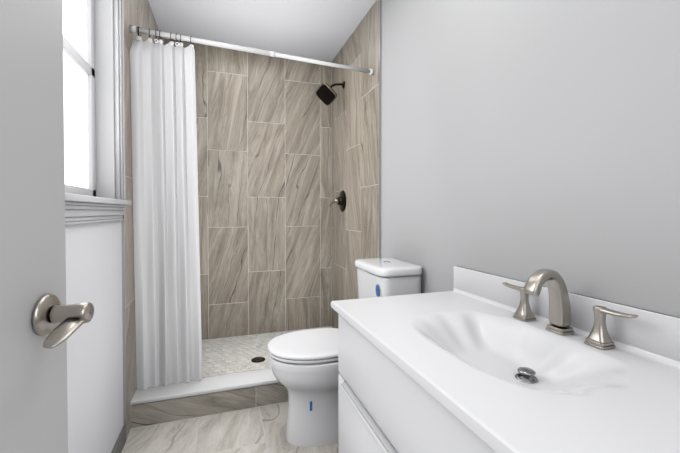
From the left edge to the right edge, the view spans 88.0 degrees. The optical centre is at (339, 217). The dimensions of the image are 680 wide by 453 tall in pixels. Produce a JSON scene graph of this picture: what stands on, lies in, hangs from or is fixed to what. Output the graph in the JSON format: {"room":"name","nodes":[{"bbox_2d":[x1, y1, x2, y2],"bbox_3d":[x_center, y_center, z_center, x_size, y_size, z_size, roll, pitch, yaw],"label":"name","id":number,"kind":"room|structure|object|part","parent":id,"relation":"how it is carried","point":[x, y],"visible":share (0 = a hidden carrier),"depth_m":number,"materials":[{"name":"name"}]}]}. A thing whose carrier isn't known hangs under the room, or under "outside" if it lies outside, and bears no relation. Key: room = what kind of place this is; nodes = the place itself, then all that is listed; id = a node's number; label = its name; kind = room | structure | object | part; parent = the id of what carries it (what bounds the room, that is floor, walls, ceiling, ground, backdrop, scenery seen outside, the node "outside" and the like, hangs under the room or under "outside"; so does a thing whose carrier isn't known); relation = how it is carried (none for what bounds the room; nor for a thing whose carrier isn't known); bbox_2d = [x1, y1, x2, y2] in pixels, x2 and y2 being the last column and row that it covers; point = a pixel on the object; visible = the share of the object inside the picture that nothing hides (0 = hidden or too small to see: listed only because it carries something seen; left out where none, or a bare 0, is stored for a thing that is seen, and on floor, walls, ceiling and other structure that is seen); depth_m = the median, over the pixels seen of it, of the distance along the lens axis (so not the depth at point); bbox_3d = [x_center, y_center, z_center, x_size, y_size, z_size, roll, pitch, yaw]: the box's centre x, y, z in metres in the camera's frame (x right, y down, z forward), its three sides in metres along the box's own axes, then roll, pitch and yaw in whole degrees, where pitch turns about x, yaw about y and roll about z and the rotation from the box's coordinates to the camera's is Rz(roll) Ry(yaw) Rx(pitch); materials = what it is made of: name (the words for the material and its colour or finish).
{"room":"bathroom","nodes":[
{"label":"bathroom","id":0,"kind":"room"},
{"bbox_2d":[65,21,123,452],"bbox_3d":[-0.834,-0.142,0.786,0.150,2.520,4.265,0,1,-18],"label":"wall","id":1,"kind":"structure","parent":0,"point":[94,349],"depth_m":1.36,"materials":[{"name":"paint"}]},
{"bbox_2d":[0,0,93,452],"bbox_3d":[-0.426,0.100,0.284,0.109,2.030,0.780,0,1,-10],"label":"door","id":2,"kind":"structure","parent":1,"relation":"in","point":[41,322],"depth_m":0.57,"materials":[{"name":"grey paint"}]},
{"bbox_3d":[-0.463,0.166,0.583,0.073,0.070,0.119,0,1,-10],"label":"handle","id":3,"kind":"part","parent":2,"relation":"part of","materials":[{"name":"silver metal"}]},
{"bbox_2d":[62,0,130,224],"bbox_3d":[-0.913,-0.621,1.168,0.145,1.284,1.085,0,1,-18],"label":"window","id":4,"kind":"structure","parent":1,"relation":"in","point":[81,209],"depth_m":1.53,"materials":[{"name":"grey glass"}]},
{"bbox_3d":[-0.935,-0.630,1.161,0.100,1.115,0.895,0,1,-18],"label":"window jamb and sash","id":5,"kind":"part","parent":4,"relation":"part of","materials":[{"name":"white wood"}]},
{"bbox_2d":[111,425,125,452],"bbox_3d":[-0.569,1.085,0.267,0.012,0.085,3.075,0,1,-18],"label":"baseboard","id":6,"kind":"structure","parent":1,"relation":"attached to","point":[118,447],"depth_m":1.65,"materials":[{"name":"grey"}]},
{"bbox_2d":[121,215,126,439],"bbox_3d":[-1.057,-0.157,1.711,0.011,2.520,0.008,0,1,-18],"label":"trim","id":7,"kind":"structure","parent":1,"relation":"attached to","point":[124,322],"depth_m":1.72,"materials":[{"name":"silver metal"}]},
{"bbox_2d":[124,0,160,435],"bbox_3d":[-1.243,-0.166,2.270,0.010,2.517,1.167,0,1,-18],"label":"wall tiles","id":8,"kind":"structure","parent":1,"relation":"attached to","point":[132,15],"depth_m":1.82,"materials":[{"name":"stone"}]},
{"bbox_2d":[130,25,373,74],"bbox_3d":[-0.442,-0.986,2.110,1.418,0.067,0.092,0,1,-18],"label":"shower curtain rod","id":9,"kind":"object","parent":8,"relation":"attached to","point":[133,28],"visible":1,"depth_m":2.06,"materials":[{"name":"white metal"}]},
{"bbox_2d":[130,27,202,389],"bbox_3d":[-0.950,-0.036,1.946,0.346,1.956,0.088,0,1,-28],"label":"shower curtain","id":10,"kind":"object","parent":9,"relation":"hanging from","point":[166,229],"visible":1,"depth_m":1.96,"materials":[{"name":"fabric"}]},
{"bbox_2d":[148,0,375,61],"bbox_3d":[-0.080,-1.456,1.016,1.738,0.100,4.565,0,1,-18],"label":"ceiling","id":11,"kind":"structure","parent":0,"point":[323,30],"depth_m":2.58,"materials":[{"name":"white paint"}]},
{"bbox_2d":[381,0,679,316],"bbox_3d":[0.673,-0.150,1.288,0.150,2.520,4.565,0,1,-18],"label":"wall","id":12,"kind":"structure","parent":0,"point":[523,140],"depth_m":1.15,"materials":[{"name":"paint"}]},
{"bbox_2d":[332,0,378,327],"bbox_3d":[0.092,-0.174,2.778,0.010,2.517,1.047,0,1,-18],"label":"wall tiles","id":13,"kind":"structure","parent":12,"relation":"attached to","point":[355,127],"depth_m":2.68,"materials":[{"name":"tile"}]},
{"bbox_2d":[316,81,344,105],"bbox_3d":[-0.068,-1.065,2.910,0.176,0.156,0.202,-29,22,50],"label":"shower head","id":14,"kind":"object","parent":13,"relation":"attached to","point":[326,94],"visible":1,"depth_m":2.86},
{"bbox_3d":[-0.033,-1.082,2.901,0.144,0.101,0.062,0,1,-18],"label":"arm mount","id":15,"kind":"part","parent":14,"relation":"part of","materials":[{"name":"brown metal"}]},
{"bbox_2d":[329,190,345,211],"bbox_3d":[-0.022,-0.139,2.954,0.098,0.180,0.185,0,1,-18],"label":"shower valve","id":16,"kind":"object","parent":13,"relation":"attached to","point":[340,200],"visible":1,"depth_m":2.93,"materials":[{"name":"brown metal"}]},
{"bbox_3d":[-0.055,-0.126,2.979,0.051,0.071,0.117,0,1,-18],"label":"shower valve handle","id":17,"kind":"part","parent":16,"relation":"part of","materials":[{"name":"silver metal"}]},
{"bbox_2d":[332,9,378,298],"bbox_3d":[0.089,-0.174,2.777,0.001,2.520,1.050,0,1,-18],"label":"grout","id":18,"kind":"structure","parent":13,"relation":"attached to","point":[351,147],"depth_m":2.75,"materials":[{"name":"white"}]},
{"bbox_2d":[379,0,380,257],"bbox_3d":[0.259,-0.166,2.276,0.011,2.520,0.008,0,1,-18],"label":"trim","id":19,"kind":"structure","parent":12,"relation":"attached to","point":[379,128],"depth_m":2.27,"materials":[{"name":"silver metal"}]},
{"bbox_3d":[-0.080,1.164,1.058,1.738,0.100,4.565,0,1,-18],"label":"floor","id":20,"kind":"structure","parent":0,"visible":0},
{"bbox_2d":[121,402,337,452],"bbox_3d":[0.091,1.118,0.545,1.430,0.008,3.176,0,1,-18],"label":"floor","id":21,"kind":"structure","parent":20,"relation":"on","point":[225,431],"depth_m":1.77,"materials":[{"name":"tile"}]},
{"bbox_2d":[122,402,337,452],"bbox_3d":[0.091,1.116,0.545,1.434,0.001,3.180,0,1,-18],"label":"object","id":22,"kind":"structure","parent":21,"relation":"in","point":[198,425],"depth_m":1.83,"materials":[{"name":"white tile"}]},
{"bbox_2d":[267,258,421,446],"bbox_3d":[0.009,0.669,1.836,0.762,0.862,0.408,0,1,-18],"label":"toilet","id":23,"kind":"object","parent":21,"relation":"on","point":[304,366],"visible":0.69,"depth_m":1.70,"materials":[{"name":"white ceramic"}]},
{"bbox_3d":[-0.132,0.642,1.789,0.469,0.040,0.388,0,1,-18],"label":"seat lid","id":24,"kind":"part","parent":23,"relation":"part of","materials":[{"name":"white plastic"}]},
{"bbox_3d":[0.250,0.263,1.910,0.255,0.042,0.410,0,1,-18],"label":"tank lid","id":25,"kind":"part","parent":23,"relation":"part of","materials":[{"name":"white ceramic"}]},
{"bbox_3d":[0.255,0.472,1.915,0.243,0.376,0.388,0,1,-18],"label":"tank","id":26,"kind":"part","parent":23,"relation":"part of","materials":[{"name":"white ceramic"}]},
{"bbox_2d":[331,266,679,452],"bbox_3d":[0.405,0.668,0.946,0.577,0.895,1.060,0,1,-18],"label":"bathroom vanity","id":27,"kind":"object","parent":21,"relation":"on","point":[469,363],"visible":1,"depth_m":0.85,"materials":[{"name":"white"}]},
{"bbox_3d":[0.163,0.476,0.862,0.014,0.243,1.032,0,1,-18],"label":"drawer","id":28,"kind":"part","parent":27,"relation":"part of","materials":[{"name":"white wood"}]},
{"bbox_2d":[502,269,637,349],"bbox_3d":[0.581,0.234,0.993,0.145,0.180,0.404,0,1,-18],"label":"faucet","id":29,"kind":"object","parent":27,"relation":"on","point":[598,337],"visible":1,"depth_m":0.98,"materials":[{"name":"silver metal"}]},
{"bbox_3d":[0.577,0.265,1.149,0.046,0.090,0.108,0,1,-18],"label":"handle","id":30,"kind":"part","parent":29,"relation":"part of","materials":[{"name":"silver metal"}]},
{"bbox_3d":[0.671,0.269,0.866,0.046,0.090,0.108,0,1,-18],"label":"handle","id":31,"kind":"part","parent":29,"relation":"part of","materials":[{"name":"silver metal"}]},
{"bbox_2d":[203,327,328,374],"bbox_3d":[-0.605,1.059,2.634,1.418,0.060,0.921,0,1,-18],"label":"pan","id":32,"kind":"object","parent":20,"relation":"on","point":[236,357],"visible":0.14,"depth_m":2.61,"materials":[{"name":"grey tile"}]},
{"bbox_2d":[202,326,332,377],"bbox_3d":[-0.605,1.026,2.634,1.414,0.004,0.916,0,1,-18],"label":"tiles","id":33,"kind":"structure","parent":32,"relation":"on","point":[260,342],"depth_m":2.65,"materials":[{"name":"tile"}]},
{"bbox_2d":[251,357,264,362],"bbox_3d":[-0.590,1.024,2.539,0.100,0.003,0.100,0,1,-18],"label":"floor drain","id":34,"kind":"object","parent":33,"relation":"on","point":[258,359],"visible":1,"depth_m":2.54,"materials":[{"name":"black metal"}]},
{"bbox_3d":[-0.849,-0.179,3.107,1.588,2.520,0.150,0,1,-18],"label":"wall","id":35,"kind":"structure","parent":0,"visible":0},
{"bbox_2d":[162,38,330,339],"bbox_3d":[-0.752,-0.208,3.054,1.415,2.457,0.010,0,1,-18],"label":"wall tiles","id":36,"kind":"structure","parent":35,"relation":"attached to","point":[248,207],"depth_m":3.07,"materials":[{"name":"tile"}]},
{"bbox_2d":[166,38,331,336],"bbox_3d":[-0.751,-0.208,3.051,1.418,2.460,0.001,0,1,-18],"label":"tiles back grout","id":37,"kind":"structure","parent":36,"relation":"attached to","point":[280,197],"depth_m":3.15,"materials":[{"name":"white"}]},
{"bbox_3d":[-0.438,1.033,2.131,1.438,0.127,0.140,0,1,-18],"label":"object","id":38,"kind":"object","parent":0,"visible":0},
{"bbox_2d":[131,369,279,404],"bbox_3d":[-0.436,0.959,2.125,1.436,0.022,0.162,0,1,-18],"label":"shower curb","id":39,"kind":"object","parent":38,"relation":"on","point":[213,384],"depth_m":1.99,"materials":[{"name":"white stone"}]},
{"bbox_2d":[131,383,287,427],"bbox_3d":[-0.414,1.034,2.059,1.433,0.124,0.010,0,1,-18],"label":"tiles","id":40,"kind":"structure","parent":38,"relation":"attached to","point":[156,412],"depth_m":1.95,"materials":[{"name":"tile"}]}
]}

